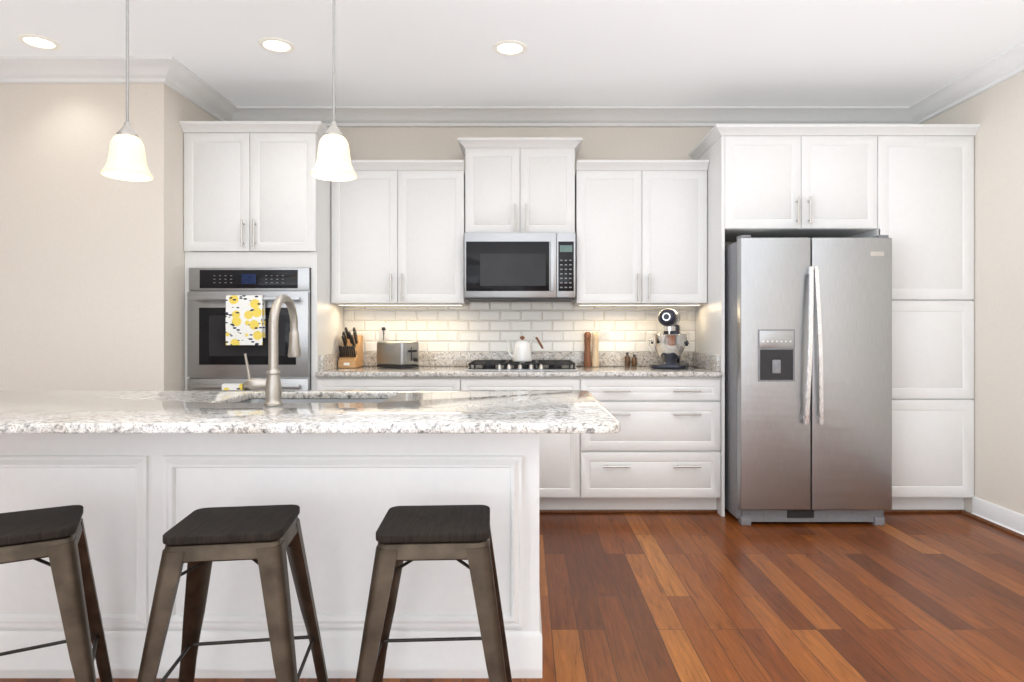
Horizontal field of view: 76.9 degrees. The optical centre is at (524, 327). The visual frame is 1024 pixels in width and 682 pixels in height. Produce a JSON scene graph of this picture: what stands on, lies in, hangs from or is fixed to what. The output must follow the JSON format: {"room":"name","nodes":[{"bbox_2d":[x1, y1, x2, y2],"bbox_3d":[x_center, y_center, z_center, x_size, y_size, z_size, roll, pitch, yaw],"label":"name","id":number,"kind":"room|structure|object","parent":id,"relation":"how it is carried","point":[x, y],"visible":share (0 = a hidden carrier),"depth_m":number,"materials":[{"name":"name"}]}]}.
{"room":"kitchen","nodes":[
{"label":"kitchen","id":0,"kind":"room"},
{"bbox_2d":[0,508,1023,681],"bbox_3d":[-1.180,1.220,0.750,8.240,0.050,8.100,0,0,0],"label":"floor","id":1,"kind":"structure","parent":0,"point":[728,597],"depth_m":2.81,"materials":[{"name":"brown wood"}]},
{"bbox_2d":[0,505,112,681],"bbox_3d":[-1.450,0.875,1.830,0.466,0.640,0.441,0,0,-30],"label":"stool","id":2,"kind":"object","parent":1,"relation":"on","point":[57,536],"visible":1,"depth_m":1.78,"materials":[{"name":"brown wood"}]},
{"bbox_2d":[137,504,328,681],"bbox_3d":[-0.835,0.875,1.865,0.466,0.640,0.441,0,0,-8],"label":"stool","id":3,"kind":"object","parent":1,"relation":"on","point":[199,542],"visible":1,"depth_m":1.75,"materials":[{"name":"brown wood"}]},
{"bbox_2d":[179,121,343,389],"bbox_3d":[-1.714,-0.045,4.361,0.883,2.481,0.674,0,0,0],"label":"tall cabinet","id":4,"kind":"object","parent":1,"relation":"on","point":[259,192],"visible":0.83,"depth_m":4.07,"materials":[{"name":"paint"}]},
{"bbox_2d":[187,268,310,389],"bbox_3d":[-1.738,0.261,4.327,0.757,1.268,0.687,0,0,0],"label":"double wall oven","id":5,"kind":"object","parent":4,"relation":"in","point":[215,361],"visible":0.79,"depth_m":4.04,"materials":[{"name":"grey metal"}]},
{"bbox_2d":[222,383,244,389],"bbox_3d":[-1.805,0.492,3.993,0.126,0.287,0.053,0,0,0],"label":"tea towel","id":6,"kind":"object","parent":5,"relation":"hanging from","point":[232,386],"visible":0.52,"depth_m":3.97,"materials":[{"name":"fabric"}]},
{"bbox_2d":[226,295,264,344],"bbox_3d":[-1.730,-0.044,3.993,0.224,0.308,0.053,0,0,0],"label":"tea towel","id":7,"kind":"object","parent":5,"relation":"hanging from","point":[245,319],"visible":0.98,"depth_m":3.97,"materials":[{"name":"fabric"}]},
{"bbox_2d":[0,434,541,677],"bbox_3d":[-1.238,0.753,2.533,2.593,0.884,0.685,0,0,0],"label":"kitchen island","id":8,"kind":"object","parent":1,"relation":"on","point":[136,496],"visible":0.46,"depth_m":2.21,"materials":[{"name":"paint"}]},
{"bbox_2d":[0,390,620,433],"bbox_3d":[-1.238,0.401,2.382,3.045,0.240,1.003,0,0,0],"label":"countertop","id":9,"kind":"structure","parent":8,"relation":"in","point":[306,412],"depth_m":2.13,"materials":[{"name":"stone"}]},
{"bbox_2d":[244,294,300,405],"bbox_3d":[-0.946,0.077,2.439,0.135,0.405,0.274,0,0,0],"label":"pull-down faucet","id":10,"kind":"object","parent":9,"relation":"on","point":[271,385],"visible":1,"depth_m":2.33,"materials":[{"name":"silver metal"}]},
{"bbox_2d":[317,377,460,389],"bbox_3d":[-0.862,0.754,4.384,0.909,0.882,0.628,0,0,0],"label":"base cabinet","id":11,"kind":"object","parent":1,"relation":"on","point":[323,383],"depth_m":4.07,"materials":[{"name":"paint"}]},
{"bbox_2d":[355,505,511,681],"bbox_3d":[-0.257,0.875,1.872,0.466,0.640,0.441,0,0,-3],"label":"stool","id":12,"kind":"object","parent":1,"relation":"on","point":[458,533],"visible":1,"depth_m":1.73,"materials":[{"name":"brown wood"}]},
{"bbox_2d":[461,377,580,509],"bbox_3d":[-0.029,0.754,4.384,0.756,0.882,0.628,0,0,0],"label":"base cabinet","id":13,"kind":"object","parent":1,"relation":"on","point":[559,454],"depth_m":4.07,"materials":[{"name":"paint"}]},
{"bbox_2d":[581,377,720,509],"bbox_3d":[0.793,0.754,4.384,0.889,0.882,0.628,0,0,0],"label":"base cabinet","id":14,"kind":"object","parent":1,"relation":"on","point":[661,449],"depth_m":4.07,"materials":[{"name":"paint"}]},
{"bbox_2d":[315,352,721,376],"bbox_3d":[-0.040,0.245,4.372,2.555,0.132,0.653,0,0,0],"label":"countertop","id":15,"kind":"structure","parent":14,"relation":"on","point":[455,364],"depth_m":4.34,"materials":[{"name":"stone"}]},
{"bbox_2d":[338,327,362,367],"bbox_3d":[-1.228,0.140,4.545,0.120,0.280,0.220,0,0,0],"label":"knife block","id":16,"kind":"object","parent":15,"relation":"on","point":[351,351],"visible":1,"depth_m":4.48,"materials":[{"name":"brown wood"}]},
{"bbox_2d":[377,341,418,368],"bbox_3d":[-0.876,0.187,4.490,0.300,0.186,0.166,0,0,38],"label":"toaster","id":17,"kind":"object","parent":15,"relation":"on","point":[398,354],"visible":1,"depth_m":4.42,"materials":[{"name":"silver metal"}]},
{"bbox_2d":[465,360,578,370],"bbox_3d":[-0.020,0.257,4.380,0.730,0.046,0.510,0,0,0],"label":"gas cooktop","id":18,"kind":"object","parent":15,"relation":"in","point":[511,365],"visible":0.98,"depth_m":4.21,"materials":[{"name":"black metal"}]},
{"bbox_2d":[505,336,542,361],"bbox_3d":[-0.005,0.147,4.400,0.266,0.173,0.134,0,0,0],"label":"kettle","id":19,"kind":"object","parent":18,"relation":"on","point":[522,351],"visible":1,"depth_m":4.36,"materials":[{"name":"white metal"}]},
{"bbox_2d":[584,332,590,366],"bbox_3d":[0.447,0.156,4.615,0.051,0.248,0.051,0,0,0],"label":"pepper mill","id":20,"kind":"object","parent":15,"relation":"on","point":[587,350],"visible":1,"depth_m":4.59,"materials":[{"name":"brown wood"}]},
{"bbox_2d":[592,332,598,366],"bbox_3d":[0.503,0.156,4.615,0.051,0.248,0.051,0,0,0],"label":"salt mill","id":21,"kind":"object","parent":15,"relation":"on","point":[595,353],"visible":1,"depth_m":4.59,"materials":[{"name":"beige wood"}]},
{"bbox_2d":[625,352,636,365],"bbox_3d":[0.760,0.230,4.633,0.088,0.100,0.038,0,0,-6],"label":"spice bottles","id":22,"kind":"object","parent":15,"relation":"on","point":[627,360],"visible":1,"depth_m":4.62,"materials":[{"name":"orange glass"}]},
{"bbox_2d":[648,309,688,368],"bbox_3d":[1.003,0.076,4.463,0.299,0.408,0.358,0,0,0],"label":"stand mixer","id":23,"kind":"object","parent":15,"relation":"on","point":[670,343],"visible":1,"depth_m":4.35,"materials":[{"name":"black metal"}]},
{"bbox_2d":[725,235,891,524],"bbox_3d":[1.736,0.321,4.219,0.904,1.748,0.872,0,0,0],"label":"refrigerator","id":24,"kind":"object","parent":1,"relation":"on","point":[808,379],"visible":1,"depth_m":3.84,"materials":[{"name":"grey metal"}]},
{"bbox_2d":[689,124,979,516],"bbox_3d":[2.017,-0.036,4.361,1.645,2.462,0.674,0,0,0],"label":"cabinet","id":25,"kind":"object","parent":1,"relation":"on","point":[908,189],"visible":0.73,"depth_m":4.07,"materials":[{"name":"paint"}]},
{"bbox_2d":[0,72,1023,514],"bbox_3d":[-1.180,-0.190,0.750,8.240,2.770,8.100,0,0,0],"label":"wall","id":26,"kind":"structure","parent":0,"point":[92,276],"depth_m":3.85,"materials":[{"name":"paint"}]},
{"bbox_2d":[0,56,183,87],"bbox_3d":[-3.626,-1.516,3.802,3.147,0.118,0.105,0,0,0],"label":"crown molding","id":27,"kind":"structure","parent":26,"relation":"attached to","point":[171,72],"depth_m":3.80,"materials":[{"name":"paint"}]},
{"bbox_2d":[171,66,239,120],"bbox_3d":[-2.105,-1.516,4.225,0.105,0.118,0.690,0,0,0],"label":"crown molding","id":28,"kind":"structure","parent":26,"relation":"attached to","point":[196,90],"depth_m":4.27,"materials":[{"name":"paint"}]},
{"bbox_2d":[379,323,388,340],"bbox_3d":[-1.025,0.066,4.678,0.072,0.189,0.030,0,0,0],"label":"electrical outlet","id":29,"kind":"object","parent":26,"relation":"attached to","point":[383,331],"visible":0.92,"depth_m":4.69,"materials":[{"name":"white plastic"}]},
{"bbox_2d":[331,160,467,304],"bbox_3d":[-0.864,-0.642,4.508,0.901,0.959,0.367,0,0,0],"label":"upper cabinet","id":30,"kind":"object","parent":26,"relation":"attached to","point":[397,237],"visible":0.88,"depth_m":4.37,"materials":[{"name":"paint"}]},
{"bbox_2d":[338,304,462,305],"bbox_3d":[-0.860,-0.156,4.457,0.860,0.013,0.035,0,0,0],"label":"under-cabinet light","id":31,"kind":"object","parent":30,"relation":"attached to","point":[400,304],"visible":1,"depth_m":4.44,"materials":[{"name":"white plastic"}]},
{"bbox_2d":[458,137,581,232],"bbox_3d":[-0.034,-0.953,4.508,0.838,0.640,0.367,0,0,0],"label":"upper cabinet","id":32,"kind":"object","parent":26,"relation":"attached to","point":[519,184],"visible":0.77,"depth_m":4.37,"materials":[{"name":"paint"}]},
{"bbox_2d":[464,233,575,301],"bbox_3d":[-0.034,-0.409,4.489,0.742,0.446,0.403,0,0,0],"label":"over-the-range microwave","id":33,"kind":"object","parent":32,"relation":"attached to","point":[519,267],"visible":1,"depth_m":4.30,"materials":[{"name":"grey metal"}]},
{"bbox_2d":[240,106,907,126],"bbox_3d":[0.281,-1.516,4.648,4.878,0.118,0.105,0,0,0],"label":"crown molding","id":34,"kind":"structure","parent":26,"relation":"attached to","point":[345,116],"depth_m":4.64,"materials":[{"name":"paint"}]},
{"bbox_2d":[600,323,609,338],"bbox_3d":[0.580,0.029,4.690,0.072,0.116,0.006,0,0,0],"label":"electrical outlet","id":35,"kind":"object","parent":26,"relation":"attached to","point":[604,330],"visible":1,"depth_m":4.69,"materials":[{"name":"white plastic"}]},
{"bbox_2d":[539,510,716,512],"bbox_3d":[-0.451,1.133,4.141,3.378,0.125,0.044,0,0,0],"label":"baseboard","id":36,"kind":"structure","parent":26,"relation":"attached to","point":[540,511],"depth_m":4.15,"materials":[{"name":"paint"}]},
{"bbox_2d":[573,160,708,304],"bbox_3d":[0.792,-0.642,4.508,0.887,0.959,0.367,0,0,0],"label":"upper cabinet","id":37,"kind":"object","parent":26,"relation":"attached to","point":[641,237],"visible":1,"depth_m":4.37,"materials":[{"name":"paint"}]},
{"bbox_2d":[578,304,700,305],"bbox_3d":[0.790,-0.156,4.457,0.840,0.013,0.035,0,0,0],"label":"under-cabinet light","id":38,"kind":"object","parent":37,"relation":"attached to","point":[639,304],"visible":1,"depth_m":4.44,"materials":[{"name":"white plastic"}]},
{"bbox_2d":[884,510,959,512],"bbox_3d":[2.510,1.185,4.155,0.540,0.019,0.016,0,0,0],"label":"baseboard","id":39,"kind":"structure","parent":26,"relation":"attached to","point":[885,511],"depth_m":4.15,"materials":[{"name":"paint"}]},
{"bbox_2d":[908,40,1023,123],"bbox_3d":[2.787,-1.516,0.750,0.105,0.118,7.900,0,0,0],"label":"crown molding","id":40,"kind":"structure","parent":26,"relation":"attached to","point":[1009,63],"depth_m":4.03,"materials":[{"name":"paint"}]},
{"bbox_2d":[960,497,1023,539],"bbox_3d":[2.822,1.133,0.497,0.036,0.125,7.335,0,0,0],"label":"baseboard","id":41,"kind":"structure","parent":26,"relation":"attached to","point":[1000,518],"depth_m":3.85,"materials":[{"name":"paint"}]},
{"bbox_2d":[0,0,1023,105],"bbox_3d":[-1.180,-1.600,0.750,8.240,0.050,8.100,0,0,0],"label":"ceiling","id":42,"kind":"structure","parent":0,"point":[696,52],"depth_m":3.62,"materials":[{"name":"paint"}]},
{"bbox_2d":[17,34,60,49],"bbox_3d":[-2.680,-1.606,3.560,0.196,0.077,0.196,0,0,0],"label":"recessed light","id":43,"kind":"object","parent":42,"relation":"in","point":[38,42],"visible":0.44,"depth_m":3.59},
{"bbox_2d":[100,0,152,180],"bbox_3d":[-1.467,-1.066,2.380,0.167,1.018,0.167,0,0,0],"label":"pendant light","id":44,"kind":"object","parent":42,"relation":"hanging from","point":[126,160],"visible":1,"depth_m":2.35,"materials":[{"name":"white glass"}]},
{"bbox_2d":[258,37,294,52],"bbox_3d":[-1.386,-1.606,3.600,0.196,0.077,0.196,0,0,0],"label":"recessed light","id":45,"kind":"object","parent":42,"relation":"in","point":[274,45],"visible":0.73,"depth_m":3.64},
{"bbox_2d":[310,0,356,180],"bbox_3d":[-0.705,-1.066,2.380,0.167,1.018,0.167,0,0,0],"label":"pendant light","id":46,"kind":"object","parent":42,"relation":"hanging from","point":[333,162],"visible":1,"depth_m":2.35,"materials":[{"name":"white glass"}]},
{"bbox_2d":[493,40,526,55],"bbox_3d":[-0.085,-1.606,3.635,0.196,0.077,0.196,0,0,0],"label":"recessed light","id":47,"kind":"object","parent":42,"relation":"in","point":[509,48],"visible":0.71,"depth_m":3.68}
]}

